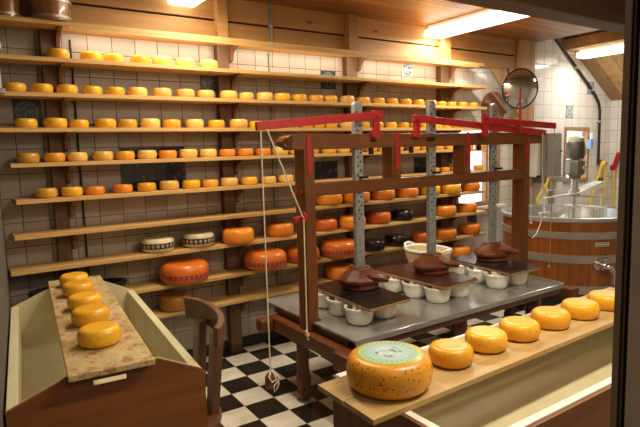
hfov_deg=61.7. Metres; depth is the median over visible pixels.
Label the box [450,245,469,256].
cheese
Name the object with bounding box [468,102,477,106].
cheese
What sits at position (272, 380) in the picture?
rope
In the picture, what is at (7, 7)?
wooden bucket
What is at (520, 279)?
mold
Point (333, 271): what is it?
cheese
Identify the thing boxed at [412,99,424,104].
cheese
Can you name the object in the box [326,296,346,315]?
mold
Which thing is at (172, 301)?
cheese
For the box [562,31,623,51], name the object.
trim
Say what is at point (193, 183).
cheese
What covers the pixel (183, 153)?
cheese
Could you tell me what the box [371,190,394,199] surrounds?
cheese
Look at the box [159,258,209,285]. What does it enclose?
cheese
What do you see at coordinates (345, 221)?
cheese
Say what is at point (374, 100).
cheese
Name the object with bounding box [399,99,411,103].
cheese
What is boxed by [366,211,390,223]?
cheese
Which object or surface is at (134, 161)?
shelf board
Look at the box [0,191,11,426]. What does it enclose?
wall
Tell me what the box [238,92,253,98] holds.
cheese
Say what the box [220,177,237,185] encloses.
cheese
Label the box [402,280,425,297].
mold
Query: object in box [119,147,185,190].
picture
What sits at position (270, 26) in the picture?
conduit
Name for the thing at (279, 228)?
cheese
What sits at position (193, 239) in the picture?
cheese
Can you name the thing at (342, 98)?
cheese
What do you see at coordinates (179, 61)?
cheese
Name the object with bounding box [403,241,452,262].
basket
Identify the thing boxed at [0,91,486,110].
shelf board
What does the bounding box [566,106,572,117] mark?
tile
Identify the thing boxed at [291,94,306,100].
cheese
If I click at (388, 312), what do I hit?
mold
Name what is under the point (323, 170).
picture
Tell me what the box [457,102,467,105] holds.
cheese
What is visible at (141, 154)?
cheese
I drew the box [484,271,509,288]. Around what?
mold
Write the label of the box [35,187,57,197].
cheese
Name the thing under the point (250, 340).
baseboard
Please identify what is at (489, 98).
copper pipe
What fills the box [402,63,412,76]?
tile
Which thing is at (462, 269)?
mold
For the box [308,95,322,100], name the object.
cheese
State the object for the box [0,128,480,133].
shelf board
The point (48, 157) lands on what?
cheese
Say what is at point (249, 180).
cheese
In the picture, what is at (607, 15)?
trim
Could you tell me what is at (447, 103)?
cheese
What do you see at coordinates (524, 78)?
convex mirror
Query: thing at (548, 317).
cheese
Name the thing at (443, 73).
post
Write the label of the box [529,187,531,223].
cord
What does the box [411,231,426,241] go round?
cheese
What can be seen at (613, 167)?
brush
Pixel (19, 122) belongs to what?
cheese
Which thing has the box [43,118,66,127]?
cheese
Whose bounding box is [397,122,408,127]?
cheese
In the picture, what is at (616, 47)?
lamp
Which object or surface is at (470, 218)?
tile
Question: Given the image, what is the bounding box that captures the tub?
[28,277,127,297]
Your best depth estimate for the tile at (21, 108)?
3.29 m
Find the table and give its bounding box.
[266,268,563,346]
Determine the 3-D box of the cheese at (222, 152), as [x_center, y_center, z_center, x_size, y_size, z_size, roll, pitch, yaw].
[-0.676,-0.442,3.904,0.121,0.054,0.121,-2,7,-5]
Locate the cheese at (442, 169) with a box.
[440,167,449,171]
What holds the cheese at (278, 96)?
on the shelf board at (8, 94)
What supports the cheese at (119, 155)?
on the shelf board at (134, 161)
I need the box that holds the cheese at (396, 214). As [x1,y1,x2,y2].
[391,209,413,220]
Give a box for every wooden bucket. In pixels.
[0,0,20,16]
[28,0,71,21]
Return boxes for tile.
[12,100,40,123]
[201,75,215,90]
[321,71,335,88]
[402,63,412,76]
[467,214,476,222]
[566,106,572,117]
[587,82,593,93]
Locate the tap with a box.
[593,258,614,286]
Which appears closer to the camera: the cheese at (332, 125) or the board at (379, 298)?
the board at (379, 298)
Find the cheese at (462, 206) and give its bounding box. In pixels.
[457,202,476,211]
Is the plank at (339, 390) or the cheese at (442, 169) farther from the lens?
the cheese at (442, 169)
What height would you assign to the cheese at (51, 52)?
0.060 m
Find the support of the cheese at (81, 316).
on the board at (130, 352)
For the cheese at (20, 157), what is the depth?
3.15 m
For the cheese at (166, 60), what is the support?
on the shelf board at (11, 59)
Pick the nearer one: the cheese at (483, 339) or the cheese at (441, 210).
the cheese at (483, 339)
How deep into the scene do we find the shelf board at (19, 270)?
3.61 m
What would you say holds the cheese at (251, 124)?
on the shelf board at (2, 130)
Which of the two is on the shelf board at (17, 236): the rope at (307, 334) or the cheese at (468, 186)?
the cheese at (468, 186)
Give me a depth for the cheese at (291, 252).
4.23 m
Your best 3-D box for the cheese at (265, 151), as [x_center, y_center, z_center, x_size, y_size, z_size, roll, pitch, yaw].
[-0.432,-0.469,4.074,0.121,0.054,0.121,-3,7,-15]
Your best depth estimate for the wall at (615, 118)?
7.03 m
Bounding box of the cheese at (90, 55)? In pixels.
[80,51,101,59]
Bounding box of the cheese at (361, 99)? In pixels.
[356,97,369,102]
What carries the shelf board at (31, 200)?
attached to the post at (51, 74)
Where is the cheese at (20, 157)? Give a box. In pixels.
[16,153,39,162]
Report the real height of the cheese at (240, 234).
0.106 m
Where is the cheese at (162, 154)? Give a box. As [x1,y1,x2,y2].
[158,150,176,158]
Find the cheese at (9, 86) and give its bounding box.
[3,82,26,91]
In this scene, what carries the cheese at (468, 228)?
on the shelf board at (154, 285)
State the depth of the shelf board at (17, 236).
3.71 m
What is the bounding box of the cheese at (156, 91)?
[152,88,171,95]
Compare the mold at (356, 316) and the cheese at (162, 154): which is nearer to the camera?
the mold at (356, 316)
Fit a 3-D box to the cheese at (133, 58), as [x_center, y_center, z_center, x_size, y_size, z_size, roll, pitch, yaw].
[-1.180,-1.003,3.514,0.129,0.060,0.129,2,8,31]
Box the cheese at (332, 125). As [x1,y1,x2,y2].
[324,123,337,127]
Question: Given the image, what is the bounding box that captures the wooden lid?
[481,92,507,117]
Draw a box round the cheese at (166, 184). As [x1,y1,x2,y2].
[159,180,178,189]
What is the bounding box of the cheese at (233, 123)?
[229,119,247,127]
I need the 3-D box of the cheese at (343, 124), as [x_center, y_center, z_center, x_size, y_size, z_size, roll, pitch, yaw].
[0.219,-0.742,4.489,0.117,0.056,0.117,-3,7,-11]
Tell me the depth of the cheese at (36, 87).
3.15 m
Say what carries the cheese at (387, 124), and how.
on the shelf board at (2, 130)
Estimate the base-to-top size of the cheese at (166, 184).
0.063 m
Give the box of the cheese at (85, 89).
[82,86,101,93]
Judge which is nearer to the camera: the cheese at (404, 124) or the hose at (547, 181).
the cheese at (404, 124)
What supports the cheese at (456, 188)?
on the shelf board at (17, 236)
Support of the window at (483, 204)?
in the wall at (14, 182)
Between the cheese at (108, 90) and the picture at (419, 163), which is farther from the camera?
the picture at (419, 163)
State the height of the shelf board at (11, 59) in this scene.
0.025 m
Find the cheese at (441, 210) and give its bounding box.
[436,205,456,215]
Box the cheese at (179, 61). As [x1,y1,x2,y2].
[175,58,194,66]
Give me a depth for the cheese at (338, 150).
4.45 m
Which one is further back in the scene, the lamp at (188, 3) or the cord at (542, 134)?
the cord at (542, 134)
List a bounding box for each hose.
[536,178,548,203]
[602,160,605,204]
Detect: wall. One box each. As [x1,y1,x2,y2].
[0,27,610,349]
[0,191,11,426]
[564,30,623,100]
[607,100,621,206]
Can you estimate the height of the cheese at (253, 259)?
0.139 m
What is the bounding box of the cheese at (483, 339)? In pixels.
[465,326,507,353]
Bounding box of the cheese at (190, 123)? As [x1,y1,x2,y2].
[185,119,203,127]
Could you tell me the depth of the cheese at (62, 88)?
3.23 m
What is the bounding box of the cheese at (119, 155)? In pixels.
[115,151,134,159]
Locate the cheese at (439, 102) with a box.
[436,101,445,105]
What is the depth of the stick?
6.86 m
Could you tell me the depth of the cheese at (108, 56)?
3.37 m
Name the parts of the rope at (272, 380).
cord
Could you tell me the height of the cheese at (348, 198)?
0.103 m
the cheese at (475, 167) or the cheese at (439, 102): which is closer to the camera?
the cheese at (439, 102)
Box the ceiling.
[245,0,598,42]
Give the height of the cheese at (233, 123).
0.065 m
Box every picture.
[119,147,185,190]
[314,161,337,178]
[414,157,425,172]
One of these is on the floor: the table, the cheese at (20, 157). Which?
the table
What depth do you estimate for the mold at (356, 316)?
3.02 m
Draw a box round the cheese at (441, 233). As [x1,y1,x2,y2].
[436,228,456,239]
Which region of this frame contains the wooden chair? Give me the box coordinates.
[184,296,224,426]
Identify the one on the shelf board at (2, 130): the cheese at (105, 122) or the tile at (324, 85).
the cheese at (105, 122)
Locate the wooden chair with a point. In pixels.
(205, 313)
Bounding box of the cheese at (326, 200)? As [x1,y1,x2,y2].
[315,194,342,205]
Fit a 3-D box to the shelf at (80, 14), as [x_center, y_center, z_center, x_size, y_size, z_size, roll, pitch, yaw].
[0.070,-1.410,4.459,4.940,0.147,0.035,-6,8,-34]
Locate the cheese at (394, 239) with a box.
[384,233,407,246]
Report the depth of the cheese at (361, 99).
4.51 m
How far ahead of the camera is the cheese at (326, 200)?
4.35 m
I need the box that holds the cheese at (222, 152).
[219,149,235,156]
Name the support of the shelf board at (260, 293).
attached to the post at (351, 66)
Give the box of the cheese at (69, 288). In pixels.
[61,280,93,297]
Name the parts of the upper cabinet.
door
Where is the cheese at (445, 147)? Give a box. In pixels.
[444,146,452,149]
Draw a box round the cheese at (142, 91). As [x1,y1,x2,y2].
[128,87,146,95]
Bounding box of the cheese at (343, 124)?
[339,122,350,127]
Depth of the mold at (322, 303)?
3.36 m
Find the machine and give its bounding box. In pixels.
[539,136,606,217]
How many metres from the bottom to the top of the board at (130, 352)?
0.022 m
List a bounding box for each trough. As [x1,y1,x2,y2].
[5,281,207,426]
[332,313,612,426]
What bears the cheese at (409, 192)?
on the shelf board at (17, 236)
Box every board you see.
[0,15,483,68]
[0,54,486,90]
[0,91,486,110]
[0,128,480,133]
[8,148,486,167]
[8,210,485,276]
[11,190,485,240]
[13,169,486,204]
[48,275,154,382]
[125,232,485,293]
[150,249,474,318]
[318,280,410,311]
[378,262,477,289]
[450,253,539,275]
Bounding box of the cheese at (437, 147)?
[436,146,443,149]
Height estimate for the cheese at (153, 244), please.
0.094 m
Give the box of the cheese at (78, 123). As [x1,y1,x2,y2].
[69,119,88,127]
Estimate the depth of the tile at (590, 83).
6.71 m
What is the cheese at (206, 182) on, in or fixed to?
on the shelf board at (31, 200)
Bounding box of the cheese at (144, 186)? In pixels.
[137,182,155,191]
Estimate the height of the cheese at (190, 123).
0.061 m
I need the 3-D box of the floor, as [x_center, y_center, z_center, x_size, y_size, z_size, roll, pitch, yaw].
[2.104,1.137,3.177,8.000,0.050,5.300,-6,8,-34]
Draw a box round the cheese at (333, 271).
[325,262,352,279]
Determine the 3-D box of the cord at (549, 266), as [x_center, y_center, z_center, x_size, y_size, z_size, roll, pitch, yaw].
[1.842,-0.114,4.264,0.045,1.117,0.023,-6,8,-34]
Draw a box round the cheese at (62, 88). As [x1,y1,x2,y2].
[56,84,77,92]
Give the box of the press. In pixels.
[255,87,578,402]
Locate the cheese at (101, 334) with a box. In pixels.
[77,321,120,348]
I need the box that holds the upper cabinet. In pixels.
[533,133,561,182]
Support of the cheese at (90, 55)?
on the shelf board at (11, 59)
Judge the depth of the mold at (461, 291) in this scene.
3.52 m
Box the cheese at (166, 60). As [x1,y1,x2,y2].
[152,56,171,64]
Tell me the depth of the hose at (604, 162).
6.96 m
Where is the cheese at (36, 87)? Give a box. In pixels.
[31,83,52,92]
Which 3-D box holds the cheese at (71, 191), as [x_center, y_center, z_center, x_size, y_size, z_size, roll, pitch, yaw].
[-1.546,-0.138,3.341,0.125,0.058,0.125,1,7,22]
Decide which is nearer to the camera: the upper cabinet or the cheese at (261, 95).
the cheese at (261, 95)
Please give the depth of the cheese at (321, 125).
4.29 m
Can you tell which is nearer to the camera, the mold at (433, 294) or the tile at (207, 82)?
the mold at (433, 294)
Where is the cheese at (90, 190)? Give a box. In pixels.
[85,186,104,194]
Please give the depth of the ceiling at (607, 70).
6.54 m
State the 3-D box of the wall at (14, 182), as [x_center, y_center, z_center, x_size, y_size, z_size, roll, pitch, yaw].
[0.852,-0.803,5.192,7.300,3.400,0.200,-6,8,-34]
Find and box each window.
[455,130,506,211]
[563,127,589,182]
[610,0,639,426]
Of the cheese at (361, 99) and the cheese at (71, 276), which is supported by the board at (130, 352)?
the cheese at (71, 276)
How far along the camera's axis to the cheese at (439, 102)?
5.05 m
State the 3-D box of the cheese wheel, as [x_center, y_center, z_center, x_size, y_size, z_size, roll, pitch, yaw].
[0.238,0.534,1.847,0.296,0.120,0.296,-6,8,-34]
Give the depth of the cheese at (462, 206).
5.34 m
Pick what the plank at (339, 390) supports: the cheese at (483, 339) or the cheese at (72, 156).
the cheese at (483, 339)
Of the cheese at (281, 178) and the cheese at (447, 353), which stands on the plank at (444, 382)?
the cheese at (447, 353)
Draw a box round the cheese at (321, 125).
[313,124,324,127]
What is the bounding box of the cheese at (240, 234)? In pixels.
[222,226,253,243]
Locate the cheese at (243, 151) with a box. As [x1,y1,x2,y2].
[237,148,253,155]
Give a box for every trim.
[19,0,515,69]
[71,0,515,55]
[72,3,512,55]
[446,0,624,33]
[491,68,518,116]
[514,39,534,204]
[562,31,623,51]
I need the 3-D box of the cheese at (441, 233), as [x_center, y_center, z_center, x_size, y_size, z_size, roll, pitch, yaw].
[1.220,0.195,5.199,0.210,0.094,0.210,-6,8,-34]
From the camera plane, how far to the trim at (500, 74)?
5.65 m
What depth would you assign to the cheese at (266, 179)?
4.07 m
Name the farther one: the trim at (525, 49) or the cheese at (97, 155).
the trim at (525, 49)
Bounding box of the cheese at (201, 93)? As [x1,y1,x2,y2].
[197,90,214,97]
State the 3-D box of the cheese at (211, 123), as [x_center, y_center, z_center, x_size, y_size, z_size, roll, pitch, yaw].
[-0.744,-0.639,3.837,0.123,0.057,0.123,-7,8,-37]
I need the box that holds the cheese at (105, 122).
[95,118,115,127]
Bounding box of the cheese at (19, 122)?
[14,118,37,127]
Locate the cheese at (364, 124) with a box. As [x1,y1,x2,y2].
[362,122,369,127]
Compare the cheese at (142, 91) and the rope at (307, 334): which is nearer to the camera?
the rope at (307, 334)
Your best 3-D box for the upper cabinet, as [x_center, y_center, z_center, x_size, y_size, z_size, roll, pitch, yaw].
[2.570,-0.633,6.100,0.280,0.555,0.248,-6,8,-34]
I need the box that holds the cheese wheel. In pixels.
[346,341,432,399]
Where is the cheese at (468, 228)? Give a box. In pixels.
[458,222,480,234]
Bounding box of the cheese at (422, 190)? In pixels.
[419,186,440,194]
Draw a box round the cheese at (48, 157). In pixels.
[44,153,65,161]
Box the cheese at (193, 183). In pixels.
[182,179,199,188]
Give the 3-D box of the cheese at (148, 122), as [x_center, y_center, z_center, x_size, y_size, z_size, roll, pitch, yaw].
[-1.137,-0.601,3.583,0.133,0.063,0.133,3,8,35]
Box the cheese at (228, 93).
[220,90,237,98]
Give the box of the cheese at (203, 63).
[199,60,217,67]
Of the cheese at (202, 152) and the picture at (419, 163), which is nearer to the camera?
the cheese at (202, 152)
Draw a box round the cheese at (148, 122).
[140,118,159,127]
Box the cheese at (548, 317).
[531,306,570,329]
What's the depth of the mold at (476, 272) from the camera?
3.89 m
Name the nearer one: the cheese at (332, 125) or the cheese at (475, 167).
the cheese at (332, 125)
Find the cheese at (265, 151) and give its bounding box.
[255,148,270,155]
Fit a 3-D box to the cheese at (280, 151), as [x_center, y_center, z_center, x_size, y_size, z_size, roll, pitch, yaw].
[-0.309,-0.486,4.156,0.131,0.062,0.131,5,9,43]
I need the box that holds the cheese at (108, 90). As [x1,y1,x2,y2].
[105,87,124,94]
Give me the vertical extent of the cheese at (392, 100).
0.052 m
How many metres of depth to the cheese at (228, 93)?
3.82 m
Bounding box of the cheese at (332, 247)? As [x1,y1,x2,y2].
[320,238,353,257]
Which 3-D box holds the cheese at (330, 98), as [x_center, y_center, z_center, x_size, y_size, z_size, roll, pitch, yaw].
[0.084,-0.932,4.379,0.121,0.056,0.121,2,8,31]
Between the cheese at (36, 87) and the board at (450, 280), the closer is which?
the cheese at (36, 87)
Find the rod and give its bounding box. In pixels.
[0,42,4,93]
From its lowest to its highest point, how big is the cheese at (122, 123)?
0.057 m
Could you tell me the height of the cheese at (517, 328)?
0.074 m
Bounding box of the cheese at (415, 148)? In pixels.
[407,147,419,150]
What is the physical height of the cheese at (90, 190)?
0.053 m
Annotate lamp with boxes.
[168,0,203,6]
[424,8,528,38]
[576,41,623,58]
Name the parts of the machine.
arm, support arm, drive rod, motor, plate, arm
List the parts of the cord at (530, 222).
cord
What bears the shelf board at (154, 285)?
attached to the post at (351, 66)
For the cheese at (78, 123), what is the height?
0.052 m
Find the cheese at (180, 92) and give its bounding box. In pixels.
[176,89,194,96]
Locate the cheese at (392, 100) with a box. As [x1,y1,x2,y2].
[385,98,397,103]
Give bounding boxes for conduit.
[69,40,89,275]
[267,3,278,296]
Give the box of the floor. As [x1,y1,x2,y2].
[206,306,524,426]
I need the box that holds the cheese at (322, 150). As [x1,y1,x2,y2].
[321,149,335,152]
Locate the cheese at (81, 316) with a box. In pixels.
[71,304,109,326]
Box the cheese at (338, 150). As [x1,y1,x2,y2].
[337,149,349,152]
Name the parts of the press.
leg, post, lever, peg handle, short post, rail, arrow plate, peg handle, short post, lever, leg, peg handle, lever, post, lever handle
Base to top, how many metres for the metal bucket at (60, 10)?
0.165 m
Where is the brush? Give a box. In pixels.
[610,152,619,205]
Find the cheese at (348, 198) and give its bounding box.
[343,192,369,203]
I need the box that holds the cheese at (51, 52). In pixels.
[46,48,69,57]
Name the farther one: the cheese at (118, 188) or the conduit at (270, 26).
the conduit at (270, 26)
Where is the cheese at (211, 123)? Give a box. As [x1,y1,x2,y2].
[207,120,224,127]
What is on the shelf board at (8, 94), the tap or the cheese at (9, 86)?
the cheese at (9, 86)
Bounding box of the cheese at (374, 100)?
[372,98,384,103]
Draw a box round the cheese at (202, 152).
[199,149,216,156]
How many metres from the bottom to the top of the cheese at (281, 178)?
0.059 m
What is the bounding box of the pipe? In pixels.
[555,38,601,164]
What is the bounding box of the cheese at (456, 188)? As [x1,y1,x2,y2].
[440,184,460,193]
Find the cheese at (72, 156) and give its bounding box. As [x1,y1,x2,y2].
[67,152,87,161]
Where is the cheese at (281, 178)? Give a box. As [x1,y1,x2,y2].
[278,174,293,181]
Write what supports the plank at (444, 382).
on the trough at (569, 385)
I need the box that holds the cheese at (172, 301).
[158,291,190,311]
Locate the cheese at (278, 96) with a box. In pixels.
[274,93,290,99]
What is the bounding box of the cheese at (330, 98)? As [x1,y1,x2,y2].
[323,95,337,101]
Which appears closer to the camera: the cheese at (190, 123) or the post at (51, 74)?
the post at (51, 74)
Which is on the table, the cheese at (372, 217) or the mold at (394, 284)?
the mold at (394, 284)
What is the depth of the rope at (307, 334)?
3.02 m
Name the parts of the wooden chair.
post, rail, seat, post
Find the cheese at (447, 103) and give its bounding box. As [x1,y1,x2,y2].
[446,102,455,105]
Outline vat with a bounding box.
[501,204,617,308]
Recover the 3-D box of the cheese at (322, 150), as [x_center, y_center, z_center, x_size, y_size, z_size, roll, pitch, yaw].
[0.072,-0.525,4.411,0.127,0.059,0.127,-1,7,6]
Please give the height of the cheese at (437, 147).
0.047 m
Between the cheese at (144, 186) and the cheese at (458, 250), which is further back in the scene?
the cheese at (458, 250)
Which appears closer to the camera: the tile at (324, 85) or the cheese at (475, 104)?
the tile at (324, 85)
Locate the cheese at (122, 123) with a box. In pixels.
[118,119,136,127]
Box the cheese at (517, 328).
[498,316,540,341]
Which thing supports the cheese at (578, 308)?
on the plank at (444, 382)
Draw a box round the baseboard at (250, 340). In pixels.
[186,330,284,357]
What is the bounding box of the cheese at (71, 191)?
[61,186,82,196]
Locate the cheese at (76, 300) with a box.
[67,291,101,310]
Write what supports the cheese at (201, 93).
on the shelf board at (8, 94)
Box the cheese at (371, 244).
[365,238,384,251]
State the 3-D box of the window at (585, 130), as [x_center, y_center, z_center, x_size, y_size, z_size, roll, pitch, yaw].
[3.173,-0.731,6.682,0.540,0.685,0.072,-6,8,-34]
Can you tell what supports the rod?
attached to the shelf board at (8, 94)
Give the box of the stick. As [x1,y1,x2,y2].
[589,160,603,204]
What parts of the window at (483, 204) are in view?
sill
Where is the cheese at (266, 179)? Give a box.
[261,176,275,183]
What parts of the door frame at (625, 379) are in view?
casing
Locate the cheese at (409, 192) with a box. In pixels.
[396,188,418,197]
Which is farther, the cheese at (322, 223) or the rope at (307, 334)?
the cheese at (322, 223)
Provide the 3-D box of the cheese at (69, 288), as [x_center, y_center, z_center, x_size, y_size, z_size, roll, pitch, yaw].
[-1.263,0.392,2.795,0.156,0.069,0.156,-6,8,-30]
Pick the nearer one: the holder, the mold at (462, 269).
the mold at (462, 269)
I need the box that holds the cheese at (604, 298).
[587,290,614,310]
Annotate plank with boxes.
[318,287,614,405]
[344,310,613,425]
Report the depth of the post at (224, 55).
3.99 m
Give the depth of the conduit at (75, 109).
3.47 m
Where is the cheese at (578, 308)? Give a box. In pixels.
[561,298,599,319]
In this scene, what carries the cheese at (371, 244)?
on the shelf board at (154, 285)
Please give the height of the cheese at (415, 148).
0.056 m
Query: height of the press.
1.950 m
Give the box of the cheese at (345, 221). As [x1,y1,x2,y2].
[339,214,365,228]
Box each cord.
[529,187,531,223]
[532,134,543,237]
[548,129,554,267]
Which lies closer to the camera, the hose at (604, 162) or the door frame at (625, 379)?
the door frame at (625, 379)
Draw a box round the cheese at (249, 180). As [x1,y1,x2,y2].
[241,176,257,184]
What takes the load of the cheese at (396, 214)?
on the shelf board at (19, 270)
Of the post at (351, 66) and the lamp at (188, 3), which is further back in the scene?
the post at (351, 66)
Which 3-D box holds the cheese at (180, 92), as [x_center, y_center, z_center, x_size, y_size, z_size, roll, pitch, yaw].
[-0.929,-0.826,3.702,0.127,0.060,0.127,0,7,13]
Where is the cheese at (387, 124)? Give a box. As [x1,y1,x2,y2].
[384,122,396,127]
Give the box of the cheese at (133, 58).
[130,55,149,63]
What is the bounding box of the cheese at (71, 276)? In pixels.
[59,272,88,285]
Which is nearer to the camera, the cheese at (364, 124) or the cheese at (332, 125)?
the cheese at (332, 125)
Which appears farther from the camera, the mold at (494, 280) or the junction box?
the junction box
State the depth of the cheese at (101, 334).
2.00 m
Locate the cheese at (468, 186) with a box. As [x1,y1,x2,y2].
[461,182,479,190]
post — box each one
[38,26,81,277]
[213,0,250,352]
[342,14,372,264]
[436,36,460,246]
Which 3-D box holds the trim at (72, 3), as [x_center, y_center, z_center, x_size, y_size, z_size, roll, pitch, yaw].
[0.061,-1.491,4.459,4.940,0.022,0.009,-6,8,-34]
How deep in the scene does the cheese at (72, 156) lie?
3.30 m
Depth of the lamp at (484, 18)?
4.59 m
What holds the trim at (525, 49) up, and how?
attached to the wall at (14, 182)
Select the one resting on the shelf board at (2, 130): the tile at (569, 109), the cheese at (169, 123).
the cheese at (169, 123)
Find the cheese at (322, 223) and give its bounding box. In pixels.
[316,217,337,230]
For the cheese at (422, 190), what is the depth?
5.04 m
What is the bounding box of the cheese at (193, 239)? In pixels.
[182,231,214,247]
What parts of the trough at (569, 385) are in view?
panel, panel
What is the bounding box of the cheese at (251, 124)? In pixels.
[248,121,256,127]
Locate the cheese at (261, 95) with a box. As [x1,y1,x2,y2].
[256,92,272,99]
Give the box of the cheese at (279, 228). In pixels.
[265,221,293,236]
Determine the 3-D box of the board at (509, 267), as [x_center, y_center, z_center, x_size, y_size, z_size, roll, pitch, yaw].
[1.276,0.371,3.991,0.314,0.022,0.657,-5,8,-28]
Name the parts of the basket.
handle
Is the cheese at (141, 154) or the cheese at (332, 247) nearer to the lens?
the cheese at (141, 154)
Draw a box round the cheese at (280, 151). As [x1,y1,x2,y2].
[272,147,288,154]
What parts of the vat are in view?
name plate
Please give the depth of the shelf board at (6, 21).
3.71 m
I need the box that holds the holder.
[587,133,593,148]
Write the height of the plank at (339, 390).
0.020 m
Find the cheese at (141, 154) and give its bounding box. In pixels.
[137,150,156,158]
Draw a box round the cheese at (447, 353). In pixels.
[428,338,473,368]
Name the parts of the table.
leg, leg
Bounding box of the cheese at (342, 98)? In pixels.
[340,96,354,101]
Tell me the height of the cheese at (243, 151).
0.056 m
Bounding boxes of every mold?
[318,291,329,308]
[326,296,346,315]
[344,303,373,325]
[373,305,396,318]
[384,275,403,292]
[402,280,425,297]
[424,285,451,303]
[450,283,470,297]
[451,264,467,274]
[467,266,488,282]
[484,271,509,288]
[508,272,528,284]
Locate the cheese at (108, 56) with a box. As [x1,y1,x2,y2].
[103,53,123,61]
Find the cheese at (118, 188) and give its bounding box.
[113,184,132,192]
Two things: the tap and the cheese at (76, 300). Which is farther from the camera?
the tap
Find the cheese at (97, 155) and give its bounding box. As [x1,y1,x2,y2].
[93,151,113,160]
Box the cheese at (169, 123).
[162,119,180,127]
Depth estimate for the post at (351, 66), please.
4.56 m
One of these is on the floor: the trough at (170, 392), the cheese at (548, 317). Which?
the trough at (170, 392)
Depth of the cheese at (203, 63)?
3.73 m
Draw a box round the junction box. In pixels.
[529,143,540,177]
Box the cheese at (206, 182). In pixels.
[202,179,218,186]
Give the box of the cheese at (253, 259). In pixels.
[243,247,286,270]
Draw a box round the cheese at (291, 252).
[286,245,319,262]
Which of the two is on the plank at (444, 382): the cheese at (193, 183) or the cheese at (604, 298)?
the cheese at (604, 298)
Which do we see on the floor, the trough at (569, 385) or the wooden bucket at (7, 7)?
the trough at (569, 385)
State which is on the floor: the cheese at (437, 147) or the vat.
the vat
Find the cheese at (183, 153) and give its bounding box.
[179,149,197,157]
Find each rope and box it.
[260,130,279,391]
[266,129,309,340]
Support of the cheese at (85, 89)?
on the shelf board at (8, 94)
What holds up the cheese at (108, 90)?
on the shelf board at (8, 94)
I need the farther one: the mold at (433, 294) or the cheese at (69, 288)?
the mold at (433, 294)
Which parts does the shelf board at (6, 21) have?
shelf lip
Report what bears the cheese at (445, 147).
on the shelf board at (134, 161)
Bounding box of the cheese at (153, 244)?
[141,236,174,252]
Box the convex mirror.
[502,68,537,108]
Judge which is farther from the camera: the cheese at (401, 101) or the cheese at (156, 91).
the cheese at (401, 101)
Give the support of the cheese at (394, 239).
on the shelf board at (154, 285)
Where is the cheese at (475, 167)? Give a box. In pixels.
[473,165,483,169]
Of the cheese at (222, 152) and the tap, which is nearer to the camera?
the cheese at (222, 152)

